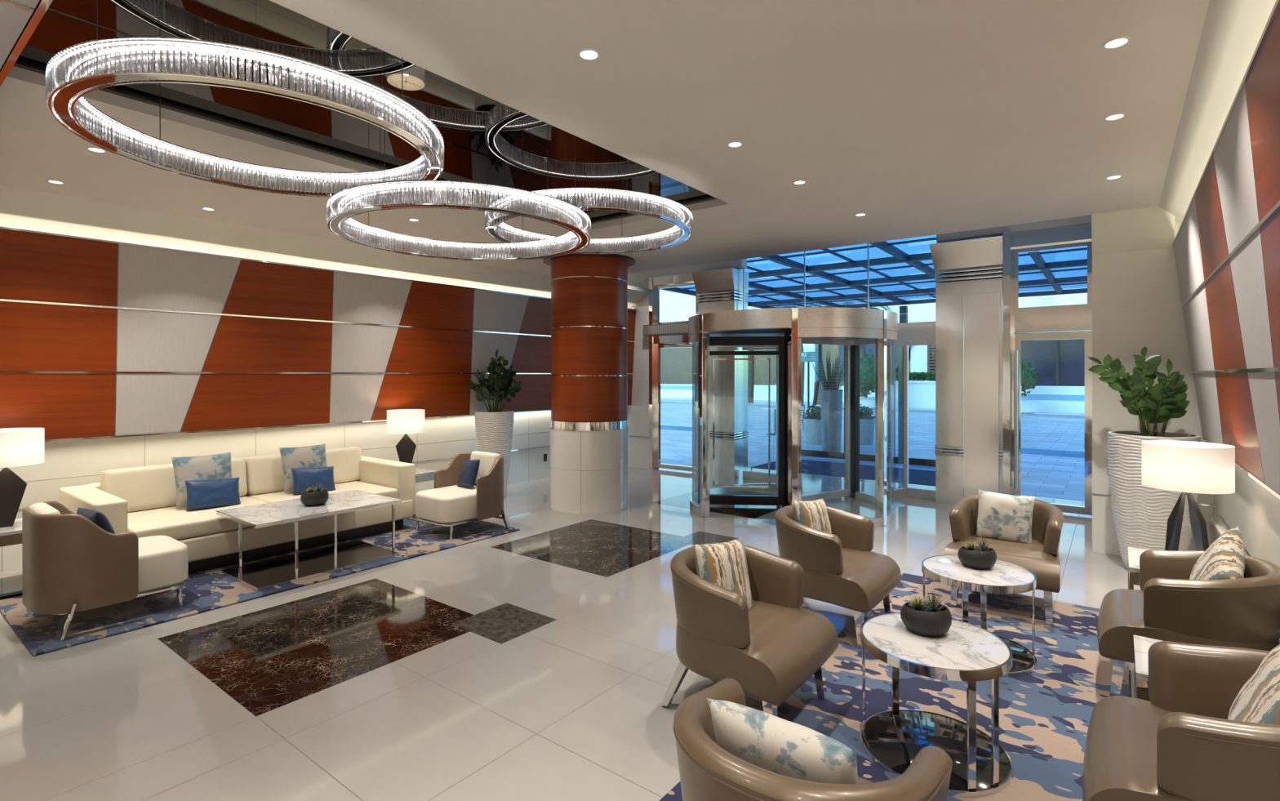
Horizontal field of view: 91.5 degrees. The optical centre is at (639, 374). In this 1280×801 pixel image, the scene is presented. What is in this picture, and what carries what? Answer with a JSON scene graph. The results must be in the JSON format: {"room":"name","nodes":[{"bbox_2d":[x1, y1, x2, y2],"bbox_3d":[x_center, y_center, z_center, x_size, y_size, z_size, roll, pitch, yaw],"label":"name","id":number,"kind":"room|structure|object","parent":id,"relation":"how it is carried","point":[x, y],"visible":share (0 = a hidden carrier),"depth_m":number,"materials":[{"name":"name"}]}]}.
{"room":"hotel lobby","nodes":[
{"label":"hotel lobby","id":0,"kind":"room"},
{"bbox_2d":[0,226,635,572],"bbox_3d":[-4.602,-0.210,6.030,0.649,3.720,14.012,0,0,39],"label":"wall","id":1,"kind":"structure","parent":0,"point":[125,354],"depth_m":6.29,"materials":[{"name":"paint"}]},
{"bbox_2d":[0,185,649,307],"bbox_3d":[-4.316,-1.360,5.754,0.549,0.300,13.918,0,0,39],"label":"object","id":2,"kind":"structure","parent":1,"relation":"attached to","point":[20,208],"depth_m":6.17,"materials":[{"name":"paint"}]},
{"bbox_2d":[543,453,546,461],"bbox_3d":[-1.514,1.320,9.970,0.011,0.120,0.070,0,0,37],"label":"wall outlet","id":3,"kind":"object","parent":1,"relation":"attached to","point":[544,455],"visible":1,"depth_m":9.96,"materials":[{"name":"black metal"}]},
{"bbox_2d":[0,466,1140,800],"bbox_3d":[-1.063,1.699,3.960,8.900,0.102,15.000,0,0,37],"label":"floor","id":4,"kind":"structure","parent":0,"point":[569,707],"depth_m":3.44,"materials":[{"name":"ceramic"}]},
{"bbox_2d":[0,517,22,596],"bbox_3d":[-4.841,1.400,4.740,0.550,0.500,0.550,0,0,37],"label":"end table","id":5,"kind":"object","parent":4,"relation":"on","point":[9,535],"visible":0.17,"depth_m":4.64,"materials":[{"name":"white stone"}]},
{"bbox_2d":[0,574,22,596],"bbox_3d":[-4.841,1.610,4.740,0.510,0.020,0.510,0,0,37],"label":"shelf","id":6,"kind":"object","parent":5,"relation":"attached to","point":[9,585],"depth_m":4.73,"materials":[{"name":"beige"}]},
{"bbox_2d":[0,427,44,527],"bbox_3d":[-4.852,0.785,4.767,0.427,0.730,0.427,0,0,-45],"label":"table lamp","id":7,"kind":"object","parent":5,"relation":"on","point":[19,446],"visible":1,"depth_m":4.74,"materials":[{"name":"white fabric"}]},
{"bbox_2d":[59,446,415,574],"bbox_3d":[-3.658,1.229,5.975,1.170,0.843,2.650,0,0,37],"label":"sofa","id":8,"kind":"object","parent":4,"relation":"on","point":[141,500],"visible":0.61,"depth_m":5.58,"materials":[{"name":"beige leather"}]},
{"bbox_2d":[99,457,247,512],"bbox_3d":[-4.246,1.005,5.733,0.233,0.395,1.090,0,0,37],"label":"cushion","id":9,"kind":"object","parent":8,"relation":"on","point":[151,487],"depth_m":5.48,"materials":[{"name":"beige leather"}]},
{"bbox_2d":[127,495,266,539],"bbox_3d":[-3.934,1.253,5.478,0.995,0.135,1.115,0,0,37],"label":"seat cushion","id":10,"kind":"object","parent":8,"relation":"on","point":[180,523],"depth_m":5.18,"materials":[{"name":"beige leather"}]},
{"bbox_2d":[171,452,232,508],"bbox_3d":[-3.967,0.950,5.677,0.204,0.442,0.477,0,0,41],"label":"throw pillow","id":11,"kind":"object","parent":8,"relation":"on","point":[218,466],"visible":0.58,"depth_m":5.61,"materials":[{"name":"grey fabric"}]},
{"bbox_2d":[185,477,240,511],"bbox_3d":[-3.829,1.065,5.596,0.157,0.281,0.448,0,0,35],"label":"lumbar pillow","id":12,"kind":"object","parent":8,"relation":"on","point":[201,494],"visible":1,"depth_m":5.54,"materials":[{"name":"blue fabric"}]},
{"bbox_2d":[244,446,361,494],"bbox_3d":[-3.554,1.005,6.638,0.233,0.395,1.170,0,0,37],"label":"cushion","id":13,"kind":"object","parent":8,"relation":"on","point":[264,474],"depth_m":6.33,"materials":[{"name":"beige leather"}]},
{"bbox_2d":[279,444,327,493],"bbox_3d":[-3.436,0.950,6.404,0.197,0.442,0.462,0,0,36],"label":"throw pillow","id":14,"kind":"object","parent":8,"relation":"on","point":[310,456],"visible":0.63,"depth_m":6.33,"materials":[{"name":"grey fabric"}]},
{"bbox_2d":[291,466,335,494],"bbox_3d":[-3.304,1.065,6.315,0.155,0.281,0.435,0,0,39],"label":"lumbar pillow","id":15,"kind":"object","parent":8,"relation":"on","point":[304,478],"visible":0.88,"depth_m":6.26,"materials":[{"name":"blue fabric"}]},
{"bbox_2d":[244,480,398,502],"bbox_3d":[-3.250,1.253,6.372,0.995,0.135,1.115,0,0,37],"label":"seat cushion","id":16,"kind":"object","parent":8,"relation":"on","point":[378,487],"depth_m":6.41,"materials":[{"name":"beige leather"}]},
{"bbox_2d":[0,515,519,656],"bbox_3d":[-2.975,1.643,5.567,1.410,0.013,3.750,0,0,37],"label":"rug","id":17,"kind":"object","parent":4,"relation":"on","point":[203,591],"visible":0.58,"depth_m":4.54,"materials":[{"name":"blue carpet"}]},
{"bbox_2d":[22,500,187,641],"bbox_3d":[-3.678,1.245,4.310,0.798,0.788,0.820,0,0,37],"label":"lounge chair","id":18,"kind":"object","parent":17,"relation":"on","point":[71,565],"visible":0.93,"depth_m":3.96,"materials":[{"name":"beige leather"}]},
{"bbox_2d":[76,506,115,533],"bbox_3d":[-3.665,1.050,4.212,0.320,0.301,0.161,0,0,29],"label":"cushion","id":19,"kind":"object","parent":18,"relation":"on","point":[99,518],"visible":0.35,"depth_m":4.13,"materials":[{"name":"blue fabric"}]},
{"bbox_2d":[215,489,401,591],"bbox_3d":[-2.846,1.384,5.424,0.800,0.503,1.210,0,0,37],"label":"coffee table","id":20,"kind":"object","parent":17,"relation":"on","point":[281,571],"visible":0.99,"depth_m":5.24,"materials":[{"name":"white stone"}]},
{"bbox_2d":[300,482,328,506],"bbox_3d":[-2.845,1.036,5.449,0.232,0.193,0.209,0,0,17],"label":"succulent bowl","id":21,"kind":"object","parent":20,"relation":"on","point":[312,497],"visible":1,"depth_m":5.38,"materials":[{"name":"grey ceramic"}]},
{"bbox_2d":[415,450,508,539],"bbox_3d":[-1.904,1.245,6.630,0.798,0.788,0.820,0,0,37],"label":"lounge chair","id":22,"kind":"object","parent":17,"relation":"on","point":[447,504],"visible":0.95,"depth_m":6.43,"materials":[{"name":"beige leather"}]},
{"bbox_2d":[457,458,479,487],"bbox_3d":[-1.854,1.060,6.729,0.338,0.320,0.157,0,0,44],"label":"cushion","id":23,"kind":"object","parent":22,"relation":"on","point":[468,470],"visible":1,"depth_m":6.66,"materials":[{"name":"blue fabric"}]},
{"bbox_2d":[415,467,435,482],"bbox_3d":[-2.800,1.400,7.409,0.550,0.500,0.530,0,0,37],"label":"end table","id":24,"kind":"object","parent":4,"relation":"on","point":[421,474],"visible":0.04,"depth_m":7.35,"materials":[{"name":"white stone"}]},
{"bbox_2d":[386,408,425,462],"bbox_3d":[-2.799,0.785,7.452,0.427,0.730,0.427,0,0,-21],"label":"table lamp","id":25,"kind":"object","parent":24,"relation":"on","point":[400,421],"visible":0.98,"depth_m":7.33,"materials":[{"name":"white fabric"}]},
{"bbox_2d":[469,349,522,497],"bbox_3d":[-1.985,0.648,8.417,0.602,2.005,0.690,0,0,-31],"label":"potted plant","id":26,"kind":"object","parent":4,"relation":"on","point":[494,428],"visible":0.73,"depth_m":8.32,"materials":[{"name":"green plant"}]},
{"bbox_2d":[543,253,635,513],"bbox_3d":[-0.642,0.100,7.918,1.160,3.100,1.160,0,0,37],"label":"column","id":27,"kind":"structure","parent":4,"relation":"on","point":[588,428],"depth_m":7.49,"materials":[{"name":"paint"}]},
{"bbox_2d":[691,267,748,479],"bbox_3d":[1.314,-0.015,10.205,0.750,3.330,0.570,0,0,37],"label":"pillar","id":28,"kind":"structure","parent":4,"relation":"on","point":[718,290],"depth_m":10.01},
{"bbox_2d":[688,306,897,527],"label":"door","id":29,"kind":"structure","parent":4,"relation":"on","point":[785,329],"depth_m":7.25,"materials":[{"name":"metal"}]},
{"bbox_2d":[659,573,1129,800],"bbox_3d":[1.203,1.643,2.680,1.455,0.013,5.120,0,0,37],"label":"rug","id":30,"kind":"object","parent":4,"relation":"on","point":[1045,713],"visible":0.35,"depth_m":3.19,"materials":[{"name":"blue carpet"}]},
{"bbox_2d":[661,542,838,716],"bbox_3d":[0.521,1.278,3.114,0.729,0.715,0.690,0,0,37],"label":"tub chair","id":31,"kind":"object","parent":30,"relation":"on","point":[772,647],"visible":0.9,"depth_m":2.92,"materials":[{"name":"brown leather"}]},
{"bbox_2d":[695,537,752,608],"bbox_3d":[0.429,1.045,3.171,0.423,0.416,0.168,0,0,-43],"label":"throw pillow","id":32,"kind":"object","parent":31,"relation":"on","point":[724,564],"visible":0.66,"depth_m":3.12,"materials":[{"name":"fabric"}]},
{"bbox_2d":[673,677,952,800],"bbox_3d":[0.457,1.278,1.725,0.690,0.715,0.729,0,0,37],"label":"tub chair","id":33,"kind":"object","parent":30,"relation":"on","point":[708,771],"visible":0.79,"depth_m":1.50,"materials":[{"name":"brown leather"}]},
{"bbox_2d":[706,697,858,783],"bbox_3d":[0.394,1.065,1.651,0.410,0.356,0.216,0,0,37],"label":"throw pillow","id":34,"kind":"object","parent":33,"relation":"on","point":[766,740],"visible":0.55,"depth_m":1.57,"materials":[{"name":"fabric"}]},
{"bbox_2d":[774,504,901,648],"bbox_3d":[1.275,1.278,4.149,0.729,0.715,0.690,0,0,37],"label":"tub chair","id":35,"kind":"object","parent":30,"relation":"on","point":[841,568],"visible":0.82,"depth_m":3.92,"materials":[{"name":"brown leather"}]},
{"bbox_2d":[793,497,831,533],"bbox_3d":[1.177,1.035,4.223,0.415,0.405,0.168,0,0,-45],"label":"throw pillow","id":36,"kind":"object","parent":35,"relation":"on","point":[811,513],"visible":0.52,"depth_m":4.16,"materials":[{"name":"fabric"}]},
{"bbox_2d":[860,612,1013,796],"bbox_3d":[1.275,1.391,2.713,0.598,0.489,0.598,0,0,37],"label":"round table","id":37,"kind":"object","parent":30,"relation":"on","point":[970,653],"visible":0.9,"depth_m":2.64,"materials":[{"name":"white stone"}]},
{"bbox_2d":[900,590,951,636],"bbox_3d":[1.282,1.058,2.796,0.194,0.179,0.214,0,0,-43],"label":"succulent bowl","id":38,"kind":"object","parent":37,"relation":"on","point":[931,618],"visible":1,"depth_m":2.74,"materials":[{"name":"grey ceramic"}]},
{"bbox_2d":[921,554,1036,676],"bbox_3d":[1.988,1.391,3.679,0.598,0.489,0.598,0,0,37],"label":"round table","id":39,"kind":"object","parent":30,"relation":"on","point":[1004,577],"visible":0.62,"depth_m":3.59,"materials":[{"name":"white stone"}]},
{"bbox_2d":[957,537,996,568],"bbox_3d":[2.023,1.060,3.740,0.190,0.175,0.209,0,0,-43],"label":"succulent bowl","id":40,"kind":"object","parent":39,"relation":"on","point":[981,557],"visible":1,"depth_m":3.68,"materials":[{"name":"grey ceramic"}]},
{"bbox_2d":[943,494,1063,626],"bbox_3d":[2.636,1.278,4.489,0.690,0.715,0.729,0,0,37],"label":"tub chair","id":41,"kind":"object","parent":30,"relation":"on","point":[1040,557],"visible":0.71,"depth_m":4.35,"materials":[{"name":"brown leather"}]},
{"bbox_2d":[974,488,1035,543],"bbox_3d":[2.681,1.050,4.585,0.376,0.366,0.164,0,0,38],"label":"throw pillow","id":42,"kind":"object","parent":41,"relation":"on","point":[1005,517],"visible":1,"depth_m":4.54,"materials":[{"name":"fabric"}]},
{"bbox_2d":[1082,640,1279,800],"bbox_3d":[1.850,1.278,1.971,0.729,0.715,0.690,0,0,37],"label":"tub chair","id":43,"kind":"object","parent":30,"relation":"on","point":[1181,744],"visible":1,"depth_m":1.95,"materials":[{"name":"brown leather"}]},
{"bbox_2d":[1227,644,1279,724],"bbox_3d":[1.925,1.030,1.877,0.228,0.454,0.490,0,0,43],"label":"throw pillow","id":44,"kind":"object","parent":43,"relation":"on","point":[1258,701],"visible":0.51,"depth_m":1.89,"materials":[{"name":"fabric"}]},
{"bbox_2d":[1097,549,1279,696],"bbox_3d":[2.782,1.278,3.173,0.729,0.715,0.690,0,0,37],"label":"tub chair","id":45,"kind":"object","parent":30,"relation":"on","point":[1244,612],"visible":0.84,"depth_m":2.95,"materials":[{"name":"brown leather"}]},
{"bbox_2d":[1189,525,1244,579],"bbox_3d":[2.911,1.020,3.150,0.214,0.514,0.526,0,0,45],"label":"throw pillow","id":46,"kind":"object","parent":45,"relation":"on","point":[1224,558],"visible":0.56,"depth_m":3.08,"materials":[{"name":"fabric"}]},
{"bbox_2d":[928,235,1004,504],"bbox_3d":[4.217,-0.015,7.985,0.820,3.330,0.570,0,0,37],"label":"pillar","id":47,"kind":"structure","parent":4,"relation":"on","point":[968,451],"depth_m":7.78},
{"bbox_2d":[1127,546,1149,589],"bbox_3d":[3.319,1.400,3.781,0.560,0.500,0.560,0,0,37],"label":"end table","id":48,"kind":"object","parent":4,"relation":"on","point":[1134,553],"visible":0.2,"depth_m":3.80,"materials":[{"name":"white stone"}]},
{"bbox_2d":[1141,440,1235,551],"bbox_3d":[3.331,0.785,3.797,0.427,0.730,0.427,0,0,17],"label":"table lamp","id":49,"kind":"object","parent":48,"relation":"on","point":[1186,467],"visible":0.98,"depth_m":3.70,"materials":[{"name":"white fabric"}]},
{"bbox_2d":[1087,346,1200,568],"bbox_3d":[4.291,0.701,5.269,0.608,1.897,0.675,0,0,-31],"label":"potted plant","id":50,"kind":"object","parent":4,"relation":"on","point":[1141,513],"visible":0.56,"depth_m":5.15,"materials":[{"name":"green plant"}]},
{"bbox_2d":[1133,634,1162,701],"bbox_3d":[2.267,1.400,2.421,0.540,0.500,0.440,0,0,37],"label":"end table","id":51,"kind":"object","parent":4,"relation":"on","point":[1141,644],"visible":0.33,"depth_m":2.51,"materials":[{"name":"white stone"}]},
{"bbox_2d":[0,0,1209,275],"bbox_3d":[-2.076,-1.480,2.827,7.307,0.060,11.970,0,0,37],"label":"ceiling","id":52,"kind":"structure","parent":0,"point":[918,117],"depth_m":3.51,"materials":[{"name":"paint"}]},
{"bbox_2d":[0,0,53,86],"bbox_3d":[-4.724,-1.370,1.395,5.200,0.160,4.478,0,0,37],"label":"ceiling","id":53,"kind":"structure","parent":52,"relation":"attached to","point":[19,19],"depth_m":2.31,"materials":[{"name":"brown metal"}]},
{"bbox_2d":[46,179,64,184],"bbox_3d":[-4.383,-1.448,4.673,0.100,0.005,0.100,0,0,37],"label":"recessed light","id":54,"kind":"object","parent":52,"relation":"in","point":[53,181],"visible":1,"depth_m":4.66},
{"bbox_2d":[86,146,106,152],"bbox_3d":[-3.495,-1.448,4.007,0.100,0.005,0.100,0,0,37],"label":"recessed light","id":55,"kind":"object","parent":52,"relation":"in","point":[91,148],"visible":1,"depth_m":4.00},
{"bbox_2d":[201,207,215,210],"bbox_3d":[-3.764,-1.448,5.433,0.100,0.005,0.100,0,0,37],"label":"recessed light","id":56,"kind":"object","parent":52,"relation":"in","point":[203,208],"visible":1,"depth_m":5.43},
{"bbox_2d":[15,0,714,222],"bbox_3d":[-1.807,-1.545,3.304,2.675,0.010,7.255,0,0,37],"label":"ceiling","id":57,"kind":"structure","parent":52,"relation":"attached to","point":[487,140],"depth_m":3.52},
{"bbox_2d":[45,0,444,197],"bbox_3d":[-1.813,-1.320,3.070,1.616,0.440,1.616,0,0,-33],"label":"ring chandelier","id":58,"kind":"object","parent":57,"relation":"hanging from","point":[68,91],"visible":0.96,"depth_m":2.56,"materials":[{"name":"metal"}]},
{"bbox_2d":[326,102,591,261],"bbox_3d":[-1.196,-1.240,4.285,1.714,0.600,1.714,0,0,33],"label":"ring chandelier","id":59,"kind":"object","parent":57,"relation":"hanging from","point":[336,217],"visible":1,"depth_m":3.85,"materials":[{"name":"metal"}]},
{"bbox_2d":[484,183,693,253],"bbox_3d":[-0.399,-1.334,5.005,1.642,0.412,1.642,0,0,-26],"label":"ring chandelier","id":60,"kind":"object","parent":57,"relation":"hanging from","point":[492,219],"visible":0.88,"depth_m":4.60,"materials":[{"name":"metal"}]},
{"bbox_2d":[13,62,717,224],"bbox_3d":[-1.807,-1.525,3.304,1.995,0.030,6.575,0,0,37],"label":"trim","id":61,"kind":"structure","parent":52,"relation":"attached to","point":[15,64],"depth_m":3.98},
{"bbox_2d":[408,218,419,221],"bbox_3d":[-2.110,-1.448,5.818,0.100,0.005,0.100,0,0,37],"label":"recessed light","id":62,"kind":"object","parent":52,"relation":"in","point":[411,220],"visible":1,"depth_m":5.82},
{"bbox_2d":[577,48,599,60],"bbox_3d":[-0.231,-1.448,2.815,0.100,0.005,0.100,0,0,37],"label":"recessed light","id":63,"kind":"object","parent":52,"relation":"in","point":[587,54],"visible":1,"depth_m":2.81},
{"bbox_2d":[727,141,742,147],"bbox_3d":[0.597,-1.448,3.912,0.100,0.005,0.100,0,0,37],"label":"recessed light","id":64,"kind":"object","parent":52,"relation":"in","point":[733,144],"visible":1,"depth_m":3.90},
{"bbox_2d":[792,180,806,184],"bbox_3d":[1.200,-1.448,4.684,0.100,0.005,0.100,0,0,37],"label":"recessed light","id":65,"kind":"object","parent":52,"relation":"in","point":[797,182],"visible":1,"depth_m":4.68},
{"bbox_2d":[854,213,866,216],"bbox_3d":[1.992,-1.448,5.627,0.100,0.005,0.100,0,0,37],"label":"recessed light","id":66,"kind":"object","parent":52,"relation":"in","point":[858,214],"visible":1,"depth_m":5.61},
{"bbox_2d":[1105,174,1122,179],"bbox_3d":[3.469,-1.448,4.561,0.100,0.005,0.100,0,0,37],"label":"recessed light","id":67,"kind":"object","parent":52,"relation":"in","point":[1115,176],"visible":1,"depth_m":4.56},
{"bbox_2d":[1103,112,1125,120],"bbox_3d":[2.664,-1.448,3.496,0.100,0.005,0.100,0,0,37],"label":"recessed light","id":68,"kind":"object","parent":52,"relation":"in","point":[1120,115],"visible":1,"depth_m":3.49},
{"bbox_2d":[1102,35,1130,48],"bbox_3d":[2.077,-1.448,2.717,0.100,0.005,0.100,0,0,37],"label":"recessed light","id":69,"kind":"object","parent":52,"relation":"in","point":[1116,42],"visible":1,"depth_m":2.71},
{"bbox_2d":[627,214,1091,468],"bbox_3d":[2.353,-0.210,9.399,7.320,3.720,0.208,0,0,37],"label":"wall","id":70,"kind":"structure","parent":0,"point":[638,412],"depth_m":11.00,"materials":[{"name":"paint"}]},
{"bbox_2d":[643,322,688,335],"bbox_3d":[0.507,-0.780,10.623,1.040,0.180,0.146,0,0,37],"label":"air vent","id":71,"kind":"object","parent":70,"relation":"attached to","point":[669,328],"visible":0.88,"depth_m":10.59,"materials":[{"name":"metal"}]},
{"bbox_2d":[648,272,699,474],"bbox_3d":[0.628,-0.030,10.724,1.030,3.360,0.200,0,0,37],"label":"door","id":72,"kind":"structure","parent":70,"relation":"in","point":[655,342],"depth_m":10.93,"materials":[{"name":"silver metal"}]},
{"bbox_2d":[655,281,694,324],"bbox_3d":[0.644,-1.220,10.736,0.900,0.700,0.060,0,0,37],"label":"window","id":73,"kind":"structure","parent":72,"relation":"attached to","point":[685,284],"depth_m":10.91,"materials":[{"name":"silver metal"}]},
{"bbox_2d":[742,346,776,481],"bbox_3d":[1.955,0.470,9.759,0.750,2.360,0.080,0,0,37],"label":"window","id":74,"kind":"structure","parent":70,"relation":"in","point":[748,474],"depth_m":9.81,"materials":[{"name":"silver glass"}]},
{"bbox_2d":[742,241,937,309],"bbox_3d":[2.798,-1.340,9.108,2.880,1.260,0.020,0,0,37],"label":"window","id":75,"kind":"structure","parent":70,"relation":"in","point":[936,242],"depth_m":9.35,"materials":[{"name":"silver glass"}]},
{"bbox_2d":[886,320,935,500],"bbox_3d":[3.569,0.470,8.219,0.594,2.360,0.567,0,0,37],"label":"window","id":76,"kind":"structure","parent":70,"relation":"in","point":[919,333],"depth_m":8.43,"materials":[{"name":"silver metal"}]},
{"bbox_2d":[1002,222,1092,515],"bbox_3d":[4.888,-0.050,7.447,0.919,3.400,0.330,0,0,37],"label":"door","id":77,"kind":"structure","parent":70,"relation":"in","point":[1073,321],"depth_m":7.56,"materials":[{"name":"silver metal"}]},
{"bbox_2d":[1013,240,1092,312],"bbox_3d":[4.960,-1.170,7.499,0.810,0.800,0.060,0,0,37],"label":"window","id":78,"kind":"structure","parent":77,"relation":"attached to","point":[1088,243],"depth_m":7.48,"materials":[{"name":"silver metal"}]},
{"bbox_2d":[1091,221,1213,555],"bbox_3d":[5.241,-0.150,6.182,1.183,3.600,1.812,0,0,37],"label":"wall","id":79,"kind":"structure","parent":0,"point":[1137,303],"depth_m":5.65,"materials":[{"name":"paint"}]},
{"bbox_2d":[1091,205,1175,254],"bbox_3d":[4.476,-1.315,5.673,0.580,0.390,0.550,0,0,37],"label":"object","id":80,"kind":"structure","parent":79,"relation":"attached to","point":[1151,228],"depth_m":5.54,"materials":[{"name":"paint"}]},
{"bbox_2d":[1172,0,1279,640],"bbox_3d":[1.210,0.070,0.522,0.512,3.160,12.300,0,0,37],"label":"wall","id":81,"kind":"structure","parent":0,"point":[1226,243],"depth_m":3.15,"materials":[{"name":"paint"}]},
{"bbox_2d":[1158,0,1275,223],"bbox_3d":[1.170,-1.370,0.553,0.613,0.280,12.300,0,0,37],"label":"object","id":82,"kind":"structure","parent":81,"relation":"attached to","point":[1232,32],"depth_m":2.98,"materials":[{"name":"paint"}]},
{"label":"outside","id":83,"kind":"structure","parent":0,"visible":0},
{"bbox_2d":[660,397,1084,501],"bbox_3d":[22.153,1.720,45.436,100.000,0.100,80.900,0,0,37],"label":"ground","id":84,"kind":"structure","parent":83,"point":[1053,448],"depth_m":14.97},
{"bbox_2d":[747,306,754,402],"bbox_3d":[6.816,-1.217,37.682,3.592,5.788,3.728,0,0,37],"label":"palm tree","id":85,"kind":"object","parent":84,"relation":"on","point":[751,362],"visible":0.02,"depth_m":37.51,"materials":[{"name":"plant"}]},
{"bbox_2d":[761,406,775,435],"bbox_3d":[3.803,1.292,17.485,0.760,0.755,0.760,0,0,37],"label":"door handle","id":86,"kind":"object","parent":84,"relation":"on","point":[771,407],"visible":0.41,"depth_m":17.46,"materials":[{"name":"metal"}]},
{"bbox_2d":[778,303,820,404],"bbox_3d":[8.696,-1.117,33.584,3.663,5.590,3.714,0,0,37],"label":"palm tree","id":87,"kind":"object","parent":84,"relation":"on","point":[812,304],"visible":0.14,"depth_m":33.49,"materials":[{"name":"green plant"}]},
{"bbox_2d":[801,404,804,431],"bbox_3d":[4.141,1.230,16.847,0.454,0.882,0.487,0,0,-33],"label":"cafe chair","id":88,"kind":"object","parent":84,"relation":"on","point":[804,404],"visible":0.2,"depth_m":16.76,"materials":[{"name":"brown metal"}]},
{"bbox_2d":[801,351,817,412],"bbox_3d":[6.867,0.365,25.247,0.750,2.610,0.126,0,0,37],"label":"street sign","id":89,"kind":"object","parent":84,"relation":"on","point":[806,356],"visible":0.96,"depth_m":25.26,"materials":[{"name":"metal"}]},
{"bbox_2d":[801,404,822,444],"bbox_3d":[4.296,1.184,15.074,0.744,0.972,0.727,0,0,37],"label":"tub","id":90,"kind":"object","parent":84,"relation":"on","point":[812,422],"visible":0.66,"depth_m":14.88,"materials":[{"name":"grey stone"}]},
{"bbox_2d":[812,380,827,408],"bbox_3d":[5.651,0.921,19.244,0.629,1.511,0.709,0,0,37],"label":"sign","id":91,"kind":"object","parent":84,"relation":"on","point":[817,385],"visible":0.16,"depth_m":19.21,"materials":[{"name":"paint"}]},
{"bbox_2d":[810,349,844,452],"bbox_3d":[3.968,0.565,13.028,0.903,2.210,0.736,0,0,37],"label":"snake plant","id":92,"kind":"object","parent":84,"relation":"on","point":[831,397],"visible":0.89,"depth_m":12.84,"materials":[{"name":"green plant"}]},
{"bbox_2d":[750,459,935,486],"bbox_3d":[3.767,1.660,10.746,3.330,0.020,1.550,0,0,37],"label":"entrance mat","id":93,"kind":"object","parent":84,"relation":"on","point":[919,477],"visible":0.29,"depth_m":10.66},
{"bbox_2d":[843,352,888,408],"bbox_3d":[11.267,0.284,31.039,2.212,2.772,2.202,0,0,37],"label":"round bush","id":94,"kind":"object","parent":84,"relation":"on","point":[867,365],"visible":0.38,"depth_m":30.34,"materials":[{"name":"green plant"}]},
{"bbox_2d":[843,396,888,408],"bbox_3d":[11.269,1.390,31.037,2.200,0.560,2.200,0,0,37],"label":"planter pot","id":95,"kind":"object","parent":84,"relation":"on","point":[869,402],"depth_m":30.12,"materials":[{"name":"white"}]},
{"bbox_2d":[842,301,891,396],"bbox_3d":[12.649,-1.242,35.463,3.669,5.839,3.713,0,0,37],"label":"palm tree","id":96,"kind":"object","parent":84,"relation":"on","point":[863,347],"visible":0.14,"depth_m":35.25,"materials":[{"name":"green plant"}]},
{"bbox_2d":[859,404,875,444],"bbox_3d":[5.358,1.179,15.152,0.775,0.982,0.698,0,0,37],"label":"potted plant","id":97,"kind":"object","parent":84,"relation":"on","point":[867,424],"visible":0.52,"depth_m":14.87,"materials":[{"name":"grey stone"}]},
{"bbox_2d":[859,417,875,444],"bbox_3d":[5.361,1.360,15.161,0.680,0.620,0.680,0,0,37],"label":"tub","id":98,"kind":"object","parent":97,"relation":"in","point":[866,424],"depth_m":14.86,"materials":[{"name":"grey stone"}]},
{"bbox_2d":[801,342,935,466],"bbox_3d":[4.523,0.360,12.088,3.800,2.620,0.100,0,0,37],"label":"window","id":99,"kind":"structure","parent":84,"relation":"on","point":[900,459],"depth_m":11.83,"materials":[{"name":"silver metal"}]},
{"bbox_2d":[660,401,1084,417],"bbox_3d":[14.190,1.635,26.789,50.000,0.070,0.600,0,0,37],"label":"kerb","id":100,"kind":"object","parent":84,"relation":"on","point":[662,402],"depth_m":27.65,"materials":[{"name":"grey stone"}]},
{"bbox_2d":[659,237,1087,323],"bbox_3d":[7.337,-0.615,16.180,15.140,4.570,16.020,0,0,37],"label":"entrance canopy","id":101,"kind":"object","parent":84,"relation":"on","point":[899,255],"visible":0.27,"depth_m":18.23,"materials":[{"name":"metal"}]},
{"bbox_2d":[659,234,1092,402],"bbox_3d":[14.121,-3.830,39.870,42.000,11.000,7.500,0,0,37],"label":"building","id":102,"kind":"structure","parent":84,"relation":"on","point":[1058,362],"depth_m":37.11,"materials":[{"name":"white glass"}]},
{"bbox_2d":[886,380,935,408],"bbox_3d":[14.588,0.980,31.426,4.400,1.380,0.850,0,0,37],"label":"wall","id":103,"kind":"structure","parent":84,"relation":"on","point":[922,393],"depth_m":31.38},
{"bbox_2d":[886,371,935,380],"bbox_3d":[14.599,0.073,31.447,4.353,0.532,0.868,0,0,37],"label":"hedge","id":104,"kind":"object","parent":103,"relation":"on","point":[931,375],"visible":0.38,"depth_m":31.46,"materials":[{"name":"green plant"}]},
{"bbox_2d":[1021,357,1039,413],"bbox_3d":[16.505,0.408,27.430,1.870,2.524,1.904,0,0,37],"label":"round bush","id":105,"kind":"object","parent":84,"relation":"on","point":[1028,406],"visible":0.36,"depth_m":26.75,"materials":[{"name":"green plant"}]},
{"bbox_2d":[1021,400,1039,413],"bbox_3d":[16.496,1.390,27.418,1.870,0.560,1.870,0,0,37],"label":"planter pot","id":106,"kind":"object","parent":84,"relation":"on","point":[1028,406],"depth_m":26.61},
{"bbox_2d":[1023,386,1084,413],"bbox_3d":[20.601,1.085,26.860,6.900,1.170,0.700,0,0,37],"label":"wall","id":107,"kind":"structure","parent":84,"relation":"on","point":[1071,399],"depth_m":27.84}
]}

